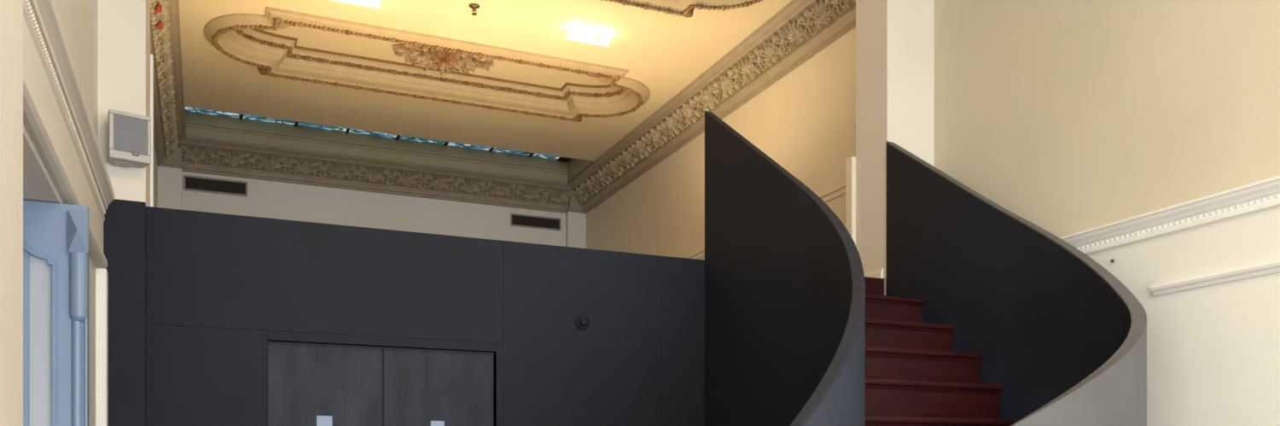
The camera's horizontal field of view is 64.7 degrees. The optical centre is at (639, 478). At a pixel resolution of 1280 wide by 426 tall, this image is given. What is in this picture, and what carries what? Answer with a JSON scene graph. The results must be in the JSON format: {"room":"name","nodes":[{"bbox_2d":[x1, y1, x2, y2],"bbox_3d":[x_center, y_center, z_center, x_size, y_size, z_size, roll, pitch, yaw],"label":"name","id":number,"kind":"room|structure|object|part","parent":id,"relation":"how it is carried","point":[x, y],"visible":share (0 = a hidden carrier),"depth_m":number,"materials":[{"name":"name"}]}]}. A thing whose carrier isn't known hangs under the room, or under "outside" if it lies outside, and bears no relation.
{"room":"entrance lobby","nodes":[
{"label":"entrance lobby","id":0,"kind":"room"},
{"bbox_2d":[0,0,23,425],"bbox_3d":[-1.437,-1.540,2.040,0.180,6.080,1.085,0,0,-23],"label":"wall pier","id":1,"kind":"object","parent":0,"point":[11,11],"depth_m":2.42,"materials":[{"name":"beige paint"}]},
{"bbox_2d":[23,0,157,425],"bbox_3d":[-2.888,-1.550,4.036,1.100,6.100,17.700,0,0,-23],"label":"wall","id":2,"kind":"structure","parent":0,"point":[78,18],"depth_m":4.63,"materials":[{"name":"beige paint"}]},
{"bbox_2d":[23,199,89,425],"bbox_3d":[-2.459,0.228,3.723,0.758,2.545,0.097,0,0,-23],"label":"door","id":3,"kind":"structure","parent":2,"relation":"in","point":[56,235],"depth_m":3.83,"materials":[{"name":"blue paint"}]},
{"bbox_3d":[-2.466,0.128,3.731,0.552,2.145,0.026,0,0,-23],"label":"panel moulding","id":4,"kind":"part","parent":3,"relation":"part of","materials":[{"name":"blue paint"}]},
{"bbox_3d":[-2.465,0.140,3.750,0.570,2.220,0.016,0,0,-23],"label":"inset panel","id":5,"kind":"part","parent":3,"relation":"part of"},
{"bbox_2d":[23,0,114,268],"bbox_3d":[-2.188,-1.337,3.901,0.078,0.525,2.927,0,0,-23],"label":"trim","id":6,"kind":"structure","parent":2,"relation":"attached to","point":[57,120],"depth_m":3.57,"materials":[{"name":"beige paint"}]},
{"bbox_2d":[96,267,108,425],"bbox_3d":[-2.768,0.213,5.194,0.058,2.574,0.092,0,0,-23],"label":"door frame","id":7,"kind":"structure","parent":2,"relation":"attached to","point":[101,273],"depth_m":5.15,"materials":[{"name":"white paint"}]},
{"bbox_2d":[150,0,186,166],"bbox_3d":[-4.271,-3.902,9.015,0.310,0.323,7.020,0,0,-23],"label":"crown molding","id":8,"kind":"structure","parent":2,"relation":"attached to","point":[165,20],"depth_m":9.86,"materials":[{"name":"stone"}]},
{"bbox_2d":[98,0,150,207],"bbox_3d":[-2.822,-3.022,5.488,0.273,3.155,0.485,0,0,-23],"label":"wall","id":9,"kind":"structure","parent":0,"point":[124,26],"depth_m":5.28,"materials":[{"name":"beige paint"}]},
{"bbox_2d":[108,109,151,168],"bbox_3d":[-2.649,-1.746,5.229,0.196,0.257,0.134,0,0,-38],"label":"loudspeaker","id":10,"kind":"object","parent":9,"relation":"attached to","point":[129,133],"visible":1,"depth_m":5.18,"materials":[{"name":"plastic"}]},
{"bbox_2d":[113,114,146,155],"bbox_3d":[-2.614,-1.762,5.188,0.160,0.185,0.010,0,0,-38],"label":"grille","id":11,"kind":"object","parent":10,"relation":"attached to","point":[130,130],"depth_m":5.18,"materials":[{"name":"fabric"}]},
{"bbox_2d":[150,53,153,206],"bbox_3d":[-2.822,-1.940,5.799,0.058,0.970,0.075,0,0,-23],"label":"trim board","id":12,"kind":"object","parent":9,"relation":"attached to","point":[151,55],"visible":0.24,"depth_m":5.77,"materials":[{"name":"white paint"}]},
{"bbox_2d":[157,166,586,248],"bbox_3d":[-3.327,-2.565,13.323,5.460,2.460,0.300,0,0,-23],"label":"wall","id":13,"kind":"structure","parent":0,"point":[264,198],"depth_m":13.18,"materials":[{"name":"white paint"}]},
{"bbox_2d":[183,174,247,196],"bbox_3d":[-5.218,-3.603,12.439,0.728,0.183,0.021,0,0,-23],"label":"air vent","id":14,"kind":"object","parent":13,"relation":"in","point":[190,183],"visible":1,"depth_m":12.44,"materials":[{"name":"metal"}]},
{"bbox_2d":[159,136,584,213],"bbox_3d":[-3.234,-3.902,13.107,5.460,0.323,0.370,0,0,-23],"label":"crown molding","id":15,"kind":"structure","parent":13,"relation":"attached to","point":[198,156],"depth_m":13.00,"materials":[{"name":"stone"}]},
{"bbox_2d":[510,213,560,231],"bbox_3d":[-1.447,-3.571,14.068,0.731,0.173,0.021,0,0,-23],"label":"air vent","id":16,"kind":"object","parent":13,"relation":"in","point":[520,220],"visible":1,"depth_m":14.06,"materials":[{"name":"metal"}]},
{"bbox_2d":[270,341,493,353],"bbox_3d":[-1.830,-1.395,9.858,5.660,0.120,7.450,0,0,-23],"label":"door frame","id":17,"kind":"structure","parent":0,"point":[270,341],"depth_m":10.24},
{"bbox_2d":[180,106,597,185],"bbox_3d":[-3.050,-4.320,12.681,5.460,0.560,1.500,0,0,-23],"label":"skylight recess","id":18,"kind":"structure","parent":0,"point":[200,125],"depth_m":12.85,"materials":[{"name":"paint"}]},
{"bbox_2d":[103,198,704,425],"bbox_3d":[-1.188,0.022,6.012,3.628,2.955,0.160,0,0,-23],"label":"wall partition","id":19,"kind":"structure","parent":0,"point":[196,299],"depth_m":5.89,"materials":[{"name":"grey paint"}]},
{"bbox_2d":[267,341,493,425],"bbox_3d":[-1.505,0.362,5.965,1.312,2.275,0.054,0,0,-23],"label":"door","id":20,"kind":"structure","parent":19,"relation":"in","point":[308,384],"depth_m":5.92,"materials":[{"name":"grey paint"}]},
{"bbox_3d":[-1.813,-0.006,5.811,0.087,0.712,0.008,0,0,-23],"label":"glass pane","id":21,"kind":"part","parent":20,"relation":"part of","materials":[{"name":"blue"}]},
{"bbox_3d":[-1.216,0.001,6.069,0.084,0.698,0.008,0,0,-23],"label":"glass pane","id":22,"kind":"part","parent":20,"relation":"part of","materials":[{"name":"blue"}]},
{"bbox_2d":[575,314,589,330],"bbox_3d":[-0.354,-0.985,6.352,0.094,0.094,0.057,0,0,-23],"label":"wall fitting","id":23,"kind":"object","parent":19,"relation":"attached to","point":[582,322],"visible":1,"depth_m":6.36,"materials":[{"name":"grey paint"}]},
{"bbox_3d":[-0.352,-0.985,6.347,0.052,0.052,0.047,0,0,-23],"label":"knob","id":24,"kind":"part","parent":23,"relation":"part of","materials":[{"name":"grey paint"}]},
{"bbox_2d":[178,0,791,161],"bbox_3d":[-1.602,-4.215,9.330,5.460,0.310,5.800,0,0,-23],"label":"ceiling","id":25,"kind":"structure","parent":0,"point":[666,53],"depth_m":9.81,"materials":[{"name":"paint"}]},
{"bbox_2d":[334,0,380,8],"bbox_3d":[-2.364,-4.014,8.409,0.410,0.091,0.178,0,0,-23],"label":"ceiling lamp","id":26,"kind":"object","parent":25,"relation":"attached to","point":[375,3],"visible":1,"depth_m":8.46,"materials":[{"name":"beige paint"}]},
{"bbox_3d":[-2.216,-4.014,8.457,0.090,0.090,0.148,0,0,-23],"label":"bulb","id":27,"kind":"part","parent":26,"relation":"part of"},
{"bbox_2d":[185,106,571,162],"bbox_3d":[-2.994,-4.357,12.451,4.800,0.025,1.035,0,0,-23],"label":"window","id":28,"kind":"structure","parent":25,"relation":"attached to","point":[192,109],"depth_m":12.78,"materials":[{"name":"blue glass"}]},
{"bbox_2d":[203,5,650,122],"bbox_3d":[-1.946,-4.093,10.025,4.360,0.255,1.450,0,0,-23],"label":"trim","id":29,"kind":"structure","parent":25,"relation":"attached to","point":[241,37],"depth_m":10.10,"materials":[{"name":"beige paint"}]},
{"bbox_2d":[392,43,493,75],"bbox_3d":[-1.944,-4.149,10.027,1.006,0.131,0.716,0,0,-23],"label":"ceiling medallion","id":30,"kind":"object","parent":25,"relation":"attached to","point":[427,58],"visible":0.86,"depth_m":10.01,"materials":[{"name":"beige paint"}]},
{"bbox_2d":[468,3,479,15],"bbox_3d":[-1.422,-4.022,8.678,0.092,0.076,0.092,0,0,-23],"label":"sprinkler head","id":31,"kind":"object","parent":25,"relation":"attached to","point":[474,6],"visible":1,"depth_m":8.67},
{"bbox_2d":[564,25,611,46],"bbox_3d":[-0.457,-4.014,9.162,0.410,0.091,0.178,0,0,-23],"label":"ceiling lamp","id":32,"kind":"object","parent":25,"relation":"attached to","point":[573,34],"visible":1,"depth_m":9.15,"materials":[{"name":"beige paint"}]},
{"bbox_3d":[-0.593,-4.014,9.087,0.090,0.090,0.148,0,0,-23],"label":"bulb","id":33,"kind":"part","parent":32,"relation":"part of","materials":[{"name":"white glass"}]},
{"bbox_3d":[-0.486,-4.051,9.231,0.410,0.018,0.028,0,0,-23],"label":"plate","id":34,"kind":"part","parent":32,"relation":"part of","materials":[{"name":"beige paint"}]},
{"bbox_3d":[-0.451,-4.014,9.149,0.090,0.090,0.148,0,0,-23],"label":"bulb","id":35,"kind":"part","parent":32,"relation":"part of","materials":[{"name":"white glass"}]},
{"bbox_3d":[-0.308,-4.014,9.210,0.090,0.090,0.148,0,0,-23],"label":"bulb","id":36,"kind":"part","parent":32,"relation":"part of","materials":[{"name":"white glass"}]},
{"bbox_2d":[599,0,763,17],"bbox_3d":[-0.843,-4.093,7.473,4.360,0.255,1.450,0,0,-23],"label":"trim","id":37,"kind":"structure","parent":25,"relation":"attached to","point":[683,8],"depth_m":8.54,"materials":[{"name":"beige paint"}]},
{"bbox_2d":[855,0,934,295],"bbox_3d":[1.913,-1.550,7.572,0.440,6.100,0.385,0,0,-23],"label":"wall column","id":38,"kind":"structure","parent":0,"point":[895,38],"depth_m":7.42,"materials":[{"name":"beige paint"}]},
{"bbox_2d":[845,156,855,244],"bbox_3d":[1.612,-1.948,7.698,0.054,0.985,0.085,0,0,-23],"label":"trim board","id":39,"kind":"object","parent":38,"relation":"attached to","point":[850,162],"visible":0.58,"depth_m":7.66,"materials":[{"name":"beige paint"}]},
{"bbox_2d":[864,267,883,278],"bbox_3d":[1.700,-1.492,7.491,0.027,0.075,0.315,0,0,-23],"label":"baseboard","id":40,"kind":"structure","parent":38,"relation":"attached to","point":[878,273],"depth_m":7.40,"materials":[{"name":"beige paint"}]},
{"bbox_2d":[586,0,1279,425],"bbox_3d":[2.721,-1.550,6.459,0.200,6.100,17.700,0,0,-23],"label":"wall","id":41,"kind":"structure","parent":0,"point":[1069,117],"depth_m":6.01,"materials":[{"name":"beige paint"}]},
{"bbox_2d":[567,0,855,213],"bbox_3d":[0.451,-3.902,10.996,0.370,0.323,7.130,0,0,-23],"label":"crown molding","id":42,"kind":"structure","parent":41,"relation":"attached to","point":[801,29],"depth_m":10.07,"materials":[{"name":"stone"}]},
{"bbox_2d":[686,184,845,259],"bbox_3d":[0.629,-2.435,11.034,0.012,0.070,7.040,0,0,-23],"label":"trim","id":43,"kind":"structure","parent":41,"relation":"attached to","point":[843,186],"depth_m":8.72,"materials":[{"name":"beige paint"}]},
{"bbox_2d":[1058,174,1279,255],"bbox_3d":[4.122,-1.440,2.892,0.061,0.144,9.940,0,0,-23],"label":"trim","id":44,"kind":"structure","parent":41,"relation":"attached to","point":[1263,194],"depth_m":5.55,"materials":[{"name":"white paint"}]},
{"bbox_2d":[1150,259,1279,296],"bbox_3d":[4.503,-1.067,2.033,0.040,0.063,8.060,0,0,-23],"label":"trim","id":45,"kind":"structure","parent":41,"relation":"attached to","point":[1271,267],"depth_m":5.36,"materials":[{"name":"white paint"}]},
{"bbox_3d":[0.942,1.550,1.551,7.360,0.100,10.500,0,0,-23],"label":"floor","id":46,"kind":"structure","parent":0,"visible":0},
{"bbox_2d":[704,110,865,425],"bbox_3d":[0.554,-0.472,4.788,0.992,3.945,3.805,0,0,11],"label":"balustrade","id":47,"kind":"object","parent":46,"relation":"on","point":[785,282],"visible":1,"depth_m":5.91,"materials":[{"name":"grey paint"}]},
{"bbox_2d":[864,276,1018,425],"bbox_3d":[1.476,0.023,5.134,1.558,2.954,4.333,0,0,-8],"label":"staircase","id":48,"kind":"structure","parent":46,"relation":"on","point":[914,376],"depth_m":5.97,"materials":[{"name":"brown wood"}]},
{"bbox_3d":[1.289,-1.185,6.625,1.386,0.018,0.016,0,0,-23],"label":"nosing moulding","id":49,"kind":"part","parent":48,"relation":"part of","materials":[{"name":"brown wood"}]},
{"bbox_3d":[1.411,-0.957,6.312,1.361,0.018,0.016,0,0,-23],"label":"nosing moulding","id":50,"kind":"part","parent":48,"relation":"part of","materials":[{"name":"brown wood"}]},
{"bbox_3d":[1.509,-0.730,5.988,1.288,0.018,0.016,0,0,-23],"label":"nosing moulding","id":51,"kind":"part","parent":48,"relation":"part of","materials":[{"name":"brown wood"}]},
{"bbox_3d":[1.570,-0.276,5.288,1.124,0.018,0.016,0,0,-24],"label":"nosing moulding","id":52,"kind":"part","parent":48,"relation":"part of","materials":[{"name":"brown wood"}]},
{"bbox_3d":[1.556,-0.503,5.640,1.183,0.018,0.016,0,0,-24],"label":"nosing moulding","id":53,"kind":"part","parent":48,"relation":"part of","materials":[{"name":"brown wood"}]},
{"bbox_2d":[886,141,1146,425],"bbox_3d":[2.086,-0.469,5.811,0.924,3.938,2.968,0,0,6],"label":"balustrade","id":54,"kind":"object","parent":46,"relation":"on","point":[1065,340],"visible":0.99,"depth_m":6.12,"materials":[{"name":"grey paint"}]}
]}

